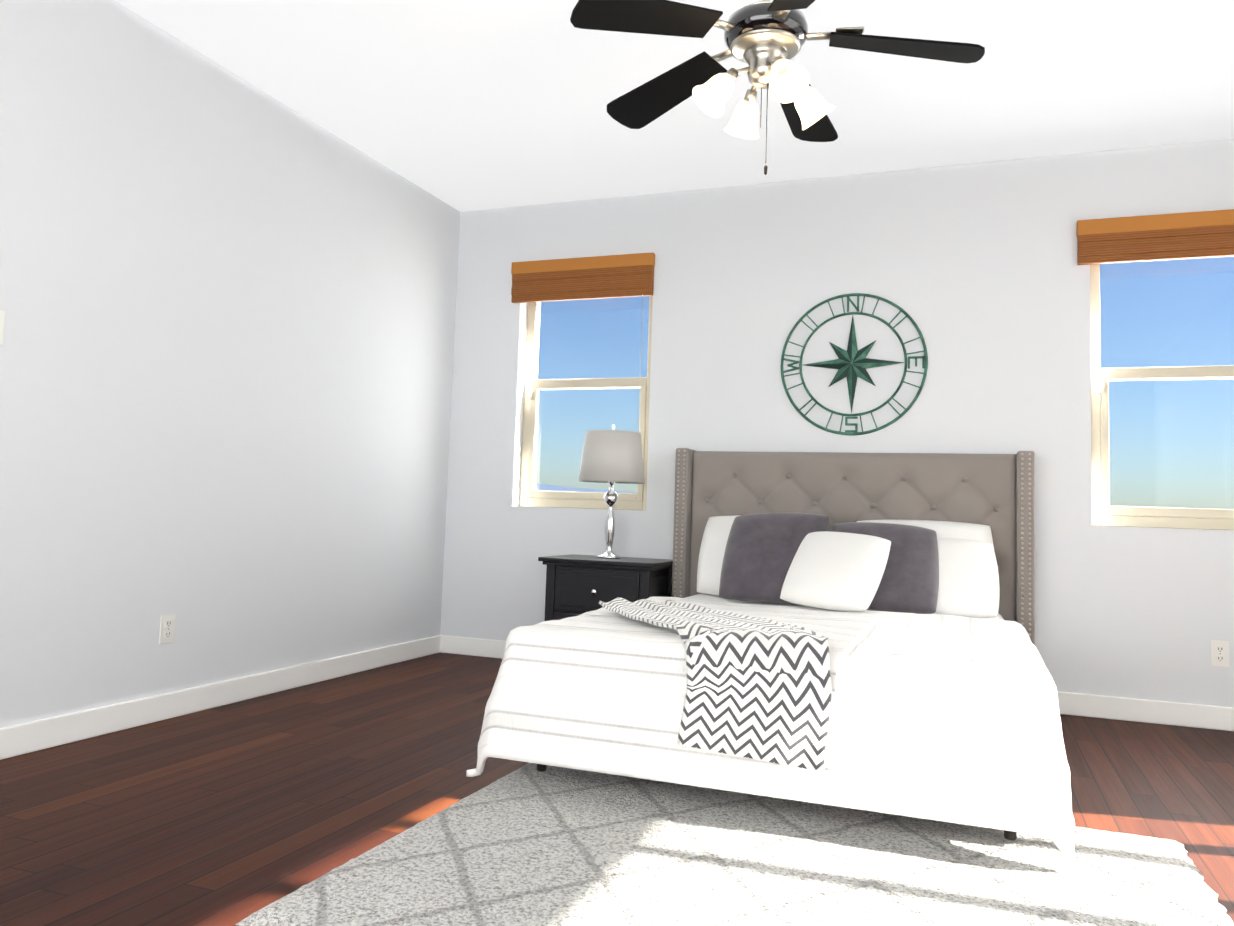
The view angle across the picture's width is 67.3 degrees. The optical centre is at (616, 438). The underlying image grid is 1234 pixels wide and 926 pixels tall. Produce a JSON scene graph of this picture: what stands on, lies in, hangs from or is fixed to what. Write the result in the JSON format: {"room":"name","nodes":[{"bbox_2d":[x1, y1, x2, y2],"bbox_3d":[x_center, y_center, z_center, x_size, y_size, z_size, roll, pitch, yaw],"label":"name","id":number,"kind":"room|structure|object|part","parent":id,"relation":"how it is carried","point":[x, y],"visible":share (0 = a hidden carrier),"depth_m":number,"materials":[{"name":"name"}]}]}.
{"room":"bedroom","nodes":[
{"label":"bedroom","id":0,"kind":"room"},
{"bbox_2d":[0,0,460,727],"bbox_3d":[-2.133,-0.322,2.943,0.060,2.740,6.050,0,-5,21],"label":"wall","id":1,"kind":"structure","parent":0,"point":[226,348],"depth_m":3.86,"materials":[{"name":"white paint"}]},
{"bbox_2d":[0,310,4,344],"bbox_3d":[-2.061,-0.372,3.033,0.011,0.115,0.116,0,-5,21],"label":"light switch","id":2,"kind":"object","parent":1,"relation":"attached to","point":[2,317],"visible":1,"depth_m":3.08,"materials":[{"name":"white plastic"}]},
{"bbox_2d":[159,614,175,643],"bbox_3d":[-1.804,0.764,3.723,0.010,0.115,0.070,0,-5,21],"label":"electrical outlet","id":3,"kind":"object","parent":1,"relation":"attached to","point":[167,627],"visible":1,"depth_m":3.72,"materials":[{"name":"white plastic"}]},
{"bbox_2d":[0,635,443,759],"bbox_3d":[-1.632,1.114,4.171,0.015,0.105,3.125,0,-5,21],"label":"baseboard","id":4,"kind":"structure","parent":1,"relation":"attached to","point":[28,737],"depth_m":3.81,"materials":[{"name":"white"}]},
{"bbox_2d":[0,652,1233,925],"bbox_3d":[-2.458,1.102,2.937,10.950,0.120,6.650,0,-5,21],"label":"floor","id":5,"kind":"structure","parent":0,"point":[232,814],"depth_m":2.90,"materials":[{"name":"brown wood"}]},
{"bbox_2d":[538,554,672,620],"bbox_3d":[-0.046,0.966,5.000,0.650,0.635,0.462,0,-5,21],"label":"nightstand","id":6,"kind":"object","parent":5,"relation":"on","point":[576,585],"visible":0.48,"depth_m":4.85,"materials":[{"name":"black wood"}]},
{"bbox_2d":[579,424,643,558],"bbox_3d":[-0.032,0.286,5.101,0.364,0.735,0.364,0,-5,21],"label":"lamp","id":7,"kind":"object","parent":6,"relation":"on","point":[612,457],"visible":1,"depth_m":4.99,"materials":[{"name":"silver metal"}]},
{"bbox_3d":[-0.025,0.103,5.115,0.364,0.275,0.364,0,-5,21],"label":"lamp shade","id":8,"kind":"part","parent":7,"relation":"part of","materials":[{"name":"grey fabric"}]},
{"bbox_2d":[235,763,1233,925],"bbox_3d":[0.403,1.074,2.286,2.016,0.026,1.515,0,-5,21],"label":"rug","id":9,"kind":"object","parent":5,"relation":"on","point":[528,844],"visible":0.9,"depth_m":2.28,"materials":[{"name":"grey carpet"}]},
{"bbox_2d":[466,448,1076,866],"bbox_3d":[0.766,0.588,3.714,1.780,1.245,2.385,0,-5,21],"label":"bed","id":10,"kind":"object","parent":5,"relation":"on","point":[844,630],"visible":1,"depth_m":2.86,"materials":[{"name":"grey fabric"}]},
{"bbox_2d":[598,597,831,772],"bbox_3d":[0.284,0.765,3.130,0.977,0.350,0.986,0,-5,21],"label":"throw","id":11,"kind":"object","parent":10,"relation":"on","point":[676,679],"depth_m":2.71,"materials":[{"name":"white fabric"}]},
{"bbox_2d":[466,596,1076,866],"bbox_3d":[0.612,0.900,3.343,1.734,0.471,1.596,0,-5,21],"label":"comforter","id":12,"kind":"object","parent":10,"relation":"on","point":[938,717],"depth_m":2.63,"materials":[{"name":"white fabric"}]},
{"bbox_2d":[718,512,828,602],"bbox_3d":[0.760,0.568,4.477,0.520,0.520,0.155,-3,-42,25],"label":"pillow","id":13,"kind":"object","parent":10,"relation":"on","point":[761,548],"depth_m":4.43,"materials":[{"name":"fabric"}]},
{"bbox_2d":[780,531,891,611],"bbox_3d":[0.964,0.578,4.087,0.430,0.430,0.147,1,-48,35],"label":"pillow","id":14,"kind":"object","parent":10,"relation":"on","point":[829,571],"depth_m":4.01,"materials":[{"name":"white fabric"}]},
{"bbox_2d":[823,522,939,614],"bbox_3d":[1.217,0.589,4.270,0.520,0.520,0.155,2,-46,17],"label":"pillow","id":15,"kind":"object","parent":10,"relation":"on","point":[910,581],"depth_m":4.15,"materials":[{"name":"fabric"}]},
{"bbox_2d":[853,536,999,618],"bbox_3d":[1.421,0.633,4.282,0.660,0.440,0.165,1,-45,17],"label":"pillow","id":16,"kind":"object","parent":10,"relation":"on","point":[968,585],"depth_m":4.15,"materials":[{"name":"white fabric"}]},
{"bbox_2d":[114,0,1233,211],"bbox_3d":[-2.360,-1.763,3.160,10.950,0.150,6.650,0,-5,21],"label":"ceiling","id":17,"kind":"structure","parent":0,"point":[466,105],"depth_m":4.01,"materials":[{"name":"white paint"}]},
{"bbox_2d":[570,0,984,174],"bbox_3d":[0.495,-1.211,2.968,1.272,0.785,1.253,0,-5,21],"label":"ceiling fan","id":18,"kind":"object","parent":17,"relation":"hanging from","point":[765,40],"visible":1,"depth_m":2.88,"materials":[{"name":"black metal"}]},
{"bbox_3d":[0.465,-1.067,2.931,0.412,0.134,0.412,0,-5,21],"label":"glass","id":19,"kind":"part","parent":18,"relation":"part of","materials":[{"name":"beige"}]},
{"bbox_3d":[0.464,-0.970,2.921,0.031,0.295,0.029,0,-5,21],"label":"chain","id":20,"kind":"part","parent":18,"relation":"part of","materials":[{"name":"black"}]},
{"bbox_3d":[0.473,-1.284,2.947,0.266,0.094,0.266,0,-5,21],"label":"motor","id":21,"kind":"part","parent":18,"relation":"part of","materials":[{"name":"silver metal"}]},
{"bbox_2d":[440,139,1233,706],"bbox_3d":[1.292,-0.047,4.961,5.150,2.740,0.180,0,-5,21],"label":"wall","id":22,"kind":"structure","parent":0,"point":[978,273],"depth_m":4.88,"materials":[{"name":"white paint"}]},
{"bbox_2d":[520,296,652,510],"bbox_3d":[-0.165,-0.321,5.572,0.850,1.480,0.100,0,-5,21],"label":"window","id":23,"kind":"structure","parent":22,"relation":"in","point":[530,496],"depth_m":5.59,"materials":[{"name":"beige plastic"}]},
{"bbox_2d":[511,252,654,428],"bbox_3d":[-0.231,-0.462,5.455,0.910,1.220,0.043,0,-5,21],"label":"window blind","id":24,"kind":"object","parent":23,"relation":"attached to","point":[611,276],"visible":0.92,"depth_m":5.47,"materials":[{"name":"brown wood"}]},
{"bbox_2d":[440,635,1233,730],"bbox_3d":[1.184,1.257,4.779,4.850,0.105,0.015,0,-5,21],"label":"baseboard","id":25,"kind":"structure","parent":22,"relation":"attached to","point":[1076,704],"depth_m":4.32,"materials":[{"name":"white"}]},
{"bbox_2d":[781,293,927,434],"bbox_3d":[1.240,-0.396,4.891,0.759,0.759,0.038,0,-5,21],"label":"art","id":26,"kind":"object","parent":22,"relation":"attached to","point":[847,368],"visible":1,"depth_m":4.89,"materials":[{"name":"metal"}]},
{"bbox_2d":[1076,209,1233,264],"bbox_3d":[2.703,-0.959,4.386,0.950,0.216,0.043,0,-5,21],"label":"window blind","id":27,"kind":"object","parent":22,"relation":"attached to","point":[1189,235],"visible":1,"depth_m":4.42,"materials":[{"name":"brown wood"}]},
{"bbox_2d":[1090,258,1233,529],"bbox_3d":[2.741,-0.307,4.466,0.850,1.480,0.100,0,-5,21],"label":"window","id":28,"kind":"structure","parent":22,"relation":"in","point":[1104,512],"depth_m":4.51,"materials":[{"name":"beige plastic"}]},
{"bbox_2d":[1211,640,1228,666],"bbox_3d":[2.742,0.978,4.215,0.070,0.115,0.010,0,-5,21],"label":"electrical outlet","id":29,"kind":"object","parent":22,"relation":"attached to","point":[1220,653],"visible":1,"depth_m":4.21,"materials":[{"name":"white plastic"}]},
{"label":"outside","id":30,"kind":"structure","parent":0,"visible":0},
{"bbox_2d":[535,483,636,492],"bbox_3d":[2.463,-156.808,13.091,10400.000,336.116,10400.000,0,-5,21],"label":"scenery","id":31,"kind":"structure","parent":30,"point":[539,487],"depth_m":5186.56,"materials":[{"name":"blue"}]}
]}

